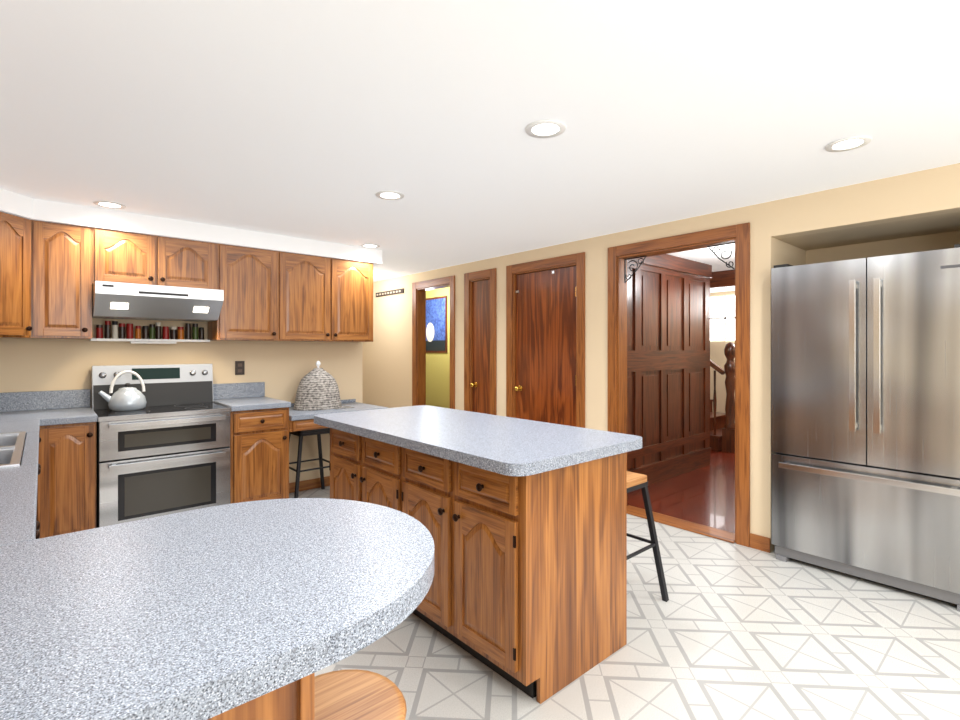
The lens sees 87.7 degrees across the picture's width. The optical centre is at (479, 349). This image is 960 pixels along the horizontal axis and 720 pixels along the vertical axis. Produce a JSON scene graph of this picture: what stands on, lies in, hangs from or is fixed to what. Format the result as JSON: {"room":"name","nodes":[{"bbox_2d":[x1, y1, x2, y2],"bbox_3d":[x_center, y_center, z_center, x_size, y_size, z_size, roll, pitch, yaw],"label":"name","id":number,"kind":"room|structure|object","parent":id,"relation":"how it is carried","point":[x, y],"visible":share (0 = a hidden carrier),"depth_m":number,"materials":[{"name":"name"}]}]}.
{"room":"kitchen","nodes":[
{"label":"kitchen","id":0,"kind":"room"},
{"bbox_2d":[0,318,362,482],"bbox_3d":[-2.459,0.180,4.107,3.230,2.300,0.120,0,0,-41],"label":"wall","id":1,"kind":"structure","parent":0,"point":[281,369],"depth_m":4.18,"materials":[{"name":"beige paint"}]},
{"bbox_2d":[0,212,47,338],"bbox_3d":[-3.105,-0.456,3.068,0.642,0.763,0.588,0,0,-41],"label":"upper cabinet","id":2,"kind":"object","parent":1,"relation":"attached to","point":[23,241],"depth_m":3.14,"materials":[{"name":"brown wood"}]},
{"bbox_2d":[48,222,95,338],"bbox_3d":[-2.879,-0.456,3.439,0.318,0.763,0.327,0,0,-41],"label":"upper cabinet","id":3,"kind":"object","parent":1,"relation":"attached to","point":[51,273],"depth_m":3.35,"materials":[{"name":"brown wood"}]},
{"bbox_2d":[96,228,167,285],"bbox_3d":[-2.597,-0.646,3.686,0.432,0.383,0.327,0,0,-41],"label":"upper cabinet","id":4,"kind":"object","parent":1,"relation":"attached to","point":[121,257],"depth_m":3.57,"materials":[{"name":"brown wood"}]},
{"bbox_2d":[90,321,209,343],"bbox_3d":[-2.539,-0.129,3.886,0.774,0.165,0.102,0,0,-41],"label":"spice shelf","id":5,"kind":"object","parent":1,"relation":"attached to","point":[148,335],"visible":1,"depth_m":3.86,"materials":[{"name":"white plastic"}]},
{"bbox_2d":[92,281,223,321],"bbox_3d":[-2.404,-0.341,3.731,0.774,0.222,0.510,0,0,-41],"label":"range hood","id":6,"kind":"object","parent":1,"relation":"attached to","point":[116,300],"visible":1,"depth_m":3.56,"materials":[{"name":"silver metal"}]},
{"bbox_2d":[168,237,219,289],"bbox_3d":[-2.347,-0.646,3.905,0.469,0.383,0.327,0,0,-41],"label":"upper cabinet","id":7,"kind":"object","parent":1,"relation":"attached to","point":[191,263],"depth_m":3.82,"materials":[{"name":"brown wood"}]},
{"bbox_2d":[235,361,244,374],"bbox_3d":[-2.087,0.160,4.346,0.075,0.120,0.009,0,0,-41],"label":"electrical outlet plate","id":8,"kind":"object","parent":1,"relation":"attached to","point":[239,367],"visible":1,"depth_m":4.34,"materials":[{"name":"black"}]},
{"bbox_2d":[208,244,287,340],"bbox_3d":[-1.971,-0.456,4.234,0.531,0.763,0.327,0,0,-41],"label":"upper cabinet","id":9,"kind":"object","parent":1,"relation":"attached to","point":[254,281],"depth_m":4.11,"materials":[{"name":"brown wood"}]},
{"bbox_2d":[288,253,339,341],"bbox_3d":[-1.643,-0.456,4.521,0.592,0.763,0.327,0,0,-41],"label":"upper cabinet","id":10,"kind":"object","parent":1,"relation":"attached to","point":[313,281],"depth_m":4.45,"materials":[{"name":"brown wood"}]},
{"bbox_2d":[340,259,372,341],"bbox_3d":[-1.321,-0.456,4.803,0.500,0.763,0.327,0,0,-41],"label":"upper cabinet","id":11,"kind":"object","parent":1,"relation":"attached to","point":[356,277],"depth_m":4.72,"materials":[{"name":"brown wood"}]},
{"bbox_2d":[0,188,381,265],"bbox_3d":[-1.325,-0.904,2.926,3.140,0.132,3.150,0,0,-41],"label":"soffit","id":12,"kind":"structure","parent":0,"point":[18,205],"depth_m":3.71,"materials":[{"name":"white paint"}]},
{"bbox_2d":[426,287,449,407],"bbox_3d":[-0.034,0.180,7.114,0.120,2.300,5.250,0,0,-41],"label":"wall","id":13,"kind":"structure","parent":0,"point":[437,379],"depth_m":7.70,"materials":[{"name":"yellow paint"}]},
{"bbox_2d":[426,296,446,352],"bbox_3d":[-0.769,-0.380,7.846,0.019,0.860,0.820,0,0,-41],"label":"framed picture","id":14,"kind":"object","parent":13,"relation":"attached to","point":[436,324],"visible":0.61,"depth_m":7.72,"materials":[{"name":"blue wood"}]},
{"bbox_2d":[0,0,959,292],"bbox_3d":[1.140,-1.030,5.105,9.960,0.120,9.820,0,0,-41],"label":"ceiling","id":15,"kind":"structure","parent":0,"point":[322,120],"depth_m":2.03,"materials":[{"name":"white paint"}]},
{"bbox_2d":[93,201,125,208],"bbox_3d":[-2.471,-0.966,3.339,0.180,0.007,0.180,0,0,-41],"label":"recessed light","id":16,"kind":"object","parent":15,"relation":"in","point":[108,204],"visible":1,"depth_m":3.34,"materials":[{"name":"white plastic"}]},
{"bbox_2d":[360,244,379,247],"bbox_3d":[-1.023,-0.966,4.660,0.180,0.007,0.180,0,0,-41],"label":"recessed light","id":17,"kind":"object","parent":15,"relation":"in","point":[370,245],"visible":1,"depth_m":4.65,"materials":[{"name":"white plastic"}]},
{"bbox_2d":[375,191,403,199],"bbox_3d":[-0.564,-0.966,3.134,0.180,0.007,0.180,0,0,-41],"label":"recessed light","id":18,"kind":"object","parent":15,"relation":"in","point":[389,195],"visible":0.98,"depth_m":3.14,"materials":[{"name":"white plastic"}]},
{"bbox_2d":[525,120,565,137],"bbox_3d":[0.287,-0.966,2.192,0.180,0.007,0.180,0,0,-41],"label":"recessed light","id":19,"kind":"object","parent":15,"relation":"in","point":[545,129],"visible":1,"depth_m":2.19,"materials":[{"name":"white plastic"}]},
{"bbox_2d":[710,269,734,289],"bbox_3d":[2.528,-0.870,6.798,0.160,0.200,4.299,0,0,-41],"label":"beam","id":20,"kind":"structure","parent":15,"relation":"attached to","point":[722,279],"depth_m":6.16,"materials":[{"name":"brown wood"}]},
{"bbox_2d":[825,136,871,151],"bbox_3d":[1.729,-0.966,2.351,0.180,0.007,0.180,0,0,-41],"label":"recessed light","id":21,"kind":"object","parent":15,"relation":"in","point":[848,143],"visible":0.98,"depth_m":2.35,"materials":[{"name":"white plastic"}]},
{"bbox_2d":[289,449,959,719],"bbox_3d":[1.140,1.360,5.105,9.960,0.060,9.820,0,0,-41],"label":"floor","id":22,"kind":"structure","parent":0,"point":[729,631],"depth_m":2.21,"materials":[{"name":"tile"}]},
{"bbox_2d":[20,437,39,538],"bbox_3d":[-2.234,0.900,2.045,0.606,0.860,1.020,0,0,-41],"label":"base cabinet","id":23,"kind":"object","parent":22,"relation":"on","point":[38,522],"depth_m":1.52,"materials":[{"name":"brown wood"}]},
{"bbox_2d":[0,420,39,545],"bbox_3d":[-2.049,0.375,1.848,0.625,0.170,2.519,0,0,-41],"label":"countertop","id":24,"kind":"structure","parent":23,"relation":"on","point":[18,498],"depth_m":1.49,"materials":[{"name":"stone"}]},
{"bbox_2d":[0,431,25,467],"bbox_3d":[-2.191,0.512,1.990,0.551,0.196,0.956,0,0,-41],"label":"sink basin","id":25,"kind":"object","parent":24,"relation":"in","point":[11,446],"visible":0.5,"depth_m":2.13,"materials":[{"name":"silver metal"}]},
{"bbox_2d":[36,425,51,538],"bbox_3d":[-3.083,0.896,3.061,0.668,0.868,0.626,0,0,-41],"label":"base cabinet","id":26,"kind":"object","parent":22,"relation":"on","point":[44,488],"depth_m":3.04,"materials":[{"name":"brown wood"}]},
{"bbox_2d":[52,422,95,535],"bbox_3d":[-2.764,0.896,3.340,0.285,0.868,0.626,0,0,-41],"label":"base cabinet","id":27,"kind":"object","parent":22,"relation":"on","point":[73,445],"depth_m":3.12,"materials":[{"name":"brown wood"}]},
{"bbox_2d":[91,364,230,527],"bbox_3d":[-2.325,0.724,3.657,0.784,1.212,0.676,0,0,-41],"label":"range","id":28,"kind":"object","parent":22,"relation":"on","point":[165,450],"visible":0.81,"depth_m":3.48,"materials":[{"name":"silver metal"}]},
{"bbox_2d":[98,370,146,410],"bbox_3d":[-2.543,0.289,3.562,0.282,0.281,0.227,0,0,-41],"label":"kettle","id":29,"kind":"object","parent":28,"relation":"on","point":[127,397],"visible":1,"depth_m":3.51,"materials":[{"name":"white metal"}]},
{"bbox_2d":[229,407,291,503],"bbox_3d":[-1.894,0.896,4.101,0.436,0.868,0.626,0,0,-41],"label":"base cabinet","id":30,"kind":"object","parent":22,"relation":"on","point":[259,469],"depth_m":3.86,"materials":[{"name":"brown wood"}]},
{"bbox_2d":[0,382,387,425],"bbox_3d":[-2.188,0.430,3.827,3.023,0.280,0.652,0,0,-41],"label":"countertop","id":31,"kind":"structure","parent":30,"relation":"on","point":[55,407],"depth_m":3.58,"materials":[{"name":"laminate"}]},
{"bbox_2d":[293,361,354,410],"bbox_3d":[-1.438,0.316,4.523,0.475,0.427,0.364,0,0,-41],"label":"cover","id":32,"kind":"object","parent":31,"relation":"on","point":[317,388],"visible":1,"depth_m":4.39,"materials":[{"name":"wicker"}]},
{"bbox_2d":[207,673,314,719],"bbox_3d":[-0.830,0.899,0.749,1.012,0.862,0.604,0,0,-41],"label":"base cabinet","id":33,"kind":"object","parent":22,"relation":"on","point":[294,700],"visible":0.04,"depth_m":0.81,"materials":[{"name":"brown wood"}]},
{"bbox_2d":[0,498,433,719],"bbox_3d":[-0.694,0.443,0.841,1.337,0.046,0.780,0,0,-41],"label":"countertop","id":34,"kind":"structure","parent":33,"relation":"on","point":[206,613],"depth_m":0.83,"materials":[{"name":"stone"}]},
{"bbox_2d":[289,428,329,497],"bbox_3d":[-1.518,1.011,4.466,0.456,0.643,0.456,0,0,-41],"label":"stool","id":35,"kind":"object","parent":22,"relation":"on","point":[317,432],"visible":0.48,"depth_m":4.33,"materials":[{"name":"black metal"}]},
{"bbox_2d":[315,669,406,719],"bbox_3d":[-0.352,1.106,1.214,0.344,0.453,0.344,0,0,-41],"label":"round stool","id":36,"kind":"object","parent":22,"relation":"on","point":[354,694],"visible":0.79,"depth_m":1.26,"materials":[{"name":"brown wood"}]},
{"bbox_2d":[314,405,641,703],"bbox_3d":[-0.135,0.865,2.666,0.850,0.930,1.770,0,0,-41],"label":"kitchen island","id":37,"kind":"object","parent":22,"relation":"on","point":[523,522],"visible":0.85,"depth_m":2.07,"materials":[{"name":"brown wood"}]},
{"bbox_2d":[627,471,668,601],"bbox_3d":[0.680,1.001,2.669,0.456,0.663,0.456,0,0,-41],"label":"bar stool","id":38,"kind":"object","parent":22,"relation":"on","point":[636,481],"visible":0.23,"depth_m":2.64,"materials":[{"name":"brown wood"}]},
{"bbox_2d":[710,342,734,452],"bbox_3d":[2.799,-0.061,7.714,1.025,2.782,2.561,0,0,-41],"label":"staircase","id":39,"kind":"structure","parent":22,"relation":"on","point":[722,431],"depth_m":6.50,"materials":[{"name":"brown wood"}]},
{"bbox_2d":[771,244,959,611],"bbox_3d":[2.438,0.399,3.068,0.860,1.863,0.935,0,0,-41],"label":"fridge","id":40,"kind":"object","parent":22,"relation":"on","point":[865,417],"visible":1,"depth_m":2.79,"materials":[{"name":"grey metal"}]},
{"bbox_2d":[363,163,959,551],"bbox_3d":[0.810,0.180,4.616,0.120,2.300,9.520,0,0,-41],"label":"wall","id":41,"kind":"structure","parent":0,"point":[387,366],"depth_m":3.53,"materials":[{"name":"beige paint"}]},
{"bbox_2d":[376,288,403,296],"bbox_3d":[-1.245,-0.775,6.858,0.017,0.060,0.720,0,0,-41],"label":"strip","id":42,"kind":"object","parent":41,"relation":"attached to","point":[390,292],"visible":0.98,"depth_m":6.82,"materials":[{"name":"brown"}]},
{"bbox_2d":[470,279,489,413],"bbox_3d":[0.011,0.284,5.448,0.106,2.075,0.322,0,0,-41],"label":"door","id":43,"kind":"structure","parent":41,"relation":"in","point":[480,384],"depth_m":5.46,"materials":[{"name":"brown wood"}]},
{"bbox_2d":[289,476,770,552],"bbox_3d":[-0.022,1.282,3.888,2.090,0.095,9.280,0,0,-41],"label":"baseboard","id":44,"kind":"structure","parent":41,"relation":"attached to","point":[761,543],"depth_m":4.63,"materials":[{"name":"brown wood"}]},
{"bbox_2d":[514,266,575,426],"bbox_3d":[0.611,0.284,4.763,0.106,2.075,0.782,0,0,-41],"label":"door","id":45,"kind":"structure","parent":41,"relation":"in","point":[545,388],"depth_m":4.76,"materials":[{"name":"brown wood"}]},
{"bbox_2d":[412,222,749,546],"bbox_3d":[0.526,0.237,4.940,0.180,2.185,4.070,0,0,-41],"label":"door frame","id":46,"kind":"structure","parent":41,"relation":"attached to","point":[738,235],"depth_m":4.18,"materials":[{"name":"brown wood"}]},
{"bbox_2d":[624,256,646,282],"bbox_3d":[1.271,-0.654,4.090,0.012,0.200,0.200,0,0,-41],"label":"bracket","id":47,"kind":"object","parent":41,"relation":"attached to","point":[625,277],"visible":1,"depth_m":4.12,"materials":[{"name":"black metal"}]},
{"bbox_2d":[707,242,734,268],"bbox_3d":[1.725,-0.654,3.571,0.012,0.200,0.200,0,0,-41],"label":"bracket","id":48,"kind":"object","parent":41,"relation":"attached to","point":[728,264],"visible":0.98,"depth_m":3.56,"materials":[{"name":"black metal"}]},
{"bbox_2d":[627,254,712,485],"bbox_3d":[1.836,0.180,5.133,2.104,2.300,0.175,0,0,-41],"label":"wall","id":49,"kind":"structure","parent":0,"point":[668,359],"depth_m":5.18,"materials":[{"name":"brown wood"}]},
{"bbox_2d":[710,291,734,412],"bbox_3d":[4.204,0.180,8.345,0.120,2.300,4.420,0,0,-41],"label":"wall","id":50,"kind":"structure","parent":0,"point":[717,356],"depth_m":8.44,"materials":[{"name":"beige paint"}]},
{"bbox_2d":[710,296,734,340],"bbox_3d":[4.096,-0.520,8.357,0.023,0.740,0.620,0,0,-41],"label":"window","id":51,"kind":"structure","parent":50,"relation":"in","point":[722,318],"depth_m":8.39,"materials":[{"name":"white glass"}]},
{"bbox_2d":[777,239,805,265],"bbox_3d":[3.850,0.180,5.038,5.010,2.300,0.090,0,0,-41],"label":"wall","id":52,"kind":"structure","parent":0,"point":[787,253],"depth_m":3.51,"materials":[{"name":"beige paint"}]},
{"bbox_2d":[778,212,959,263],"bbox_3d":[2.601,0.265,3.154,0.650,2.130,1.100,0,0,-41],"label":"wall","id":53,"kind":"structure","parent":0,"point":[935,232],"depth_m":3.27,"materials":[{"name":"beige paint"}]}
]}

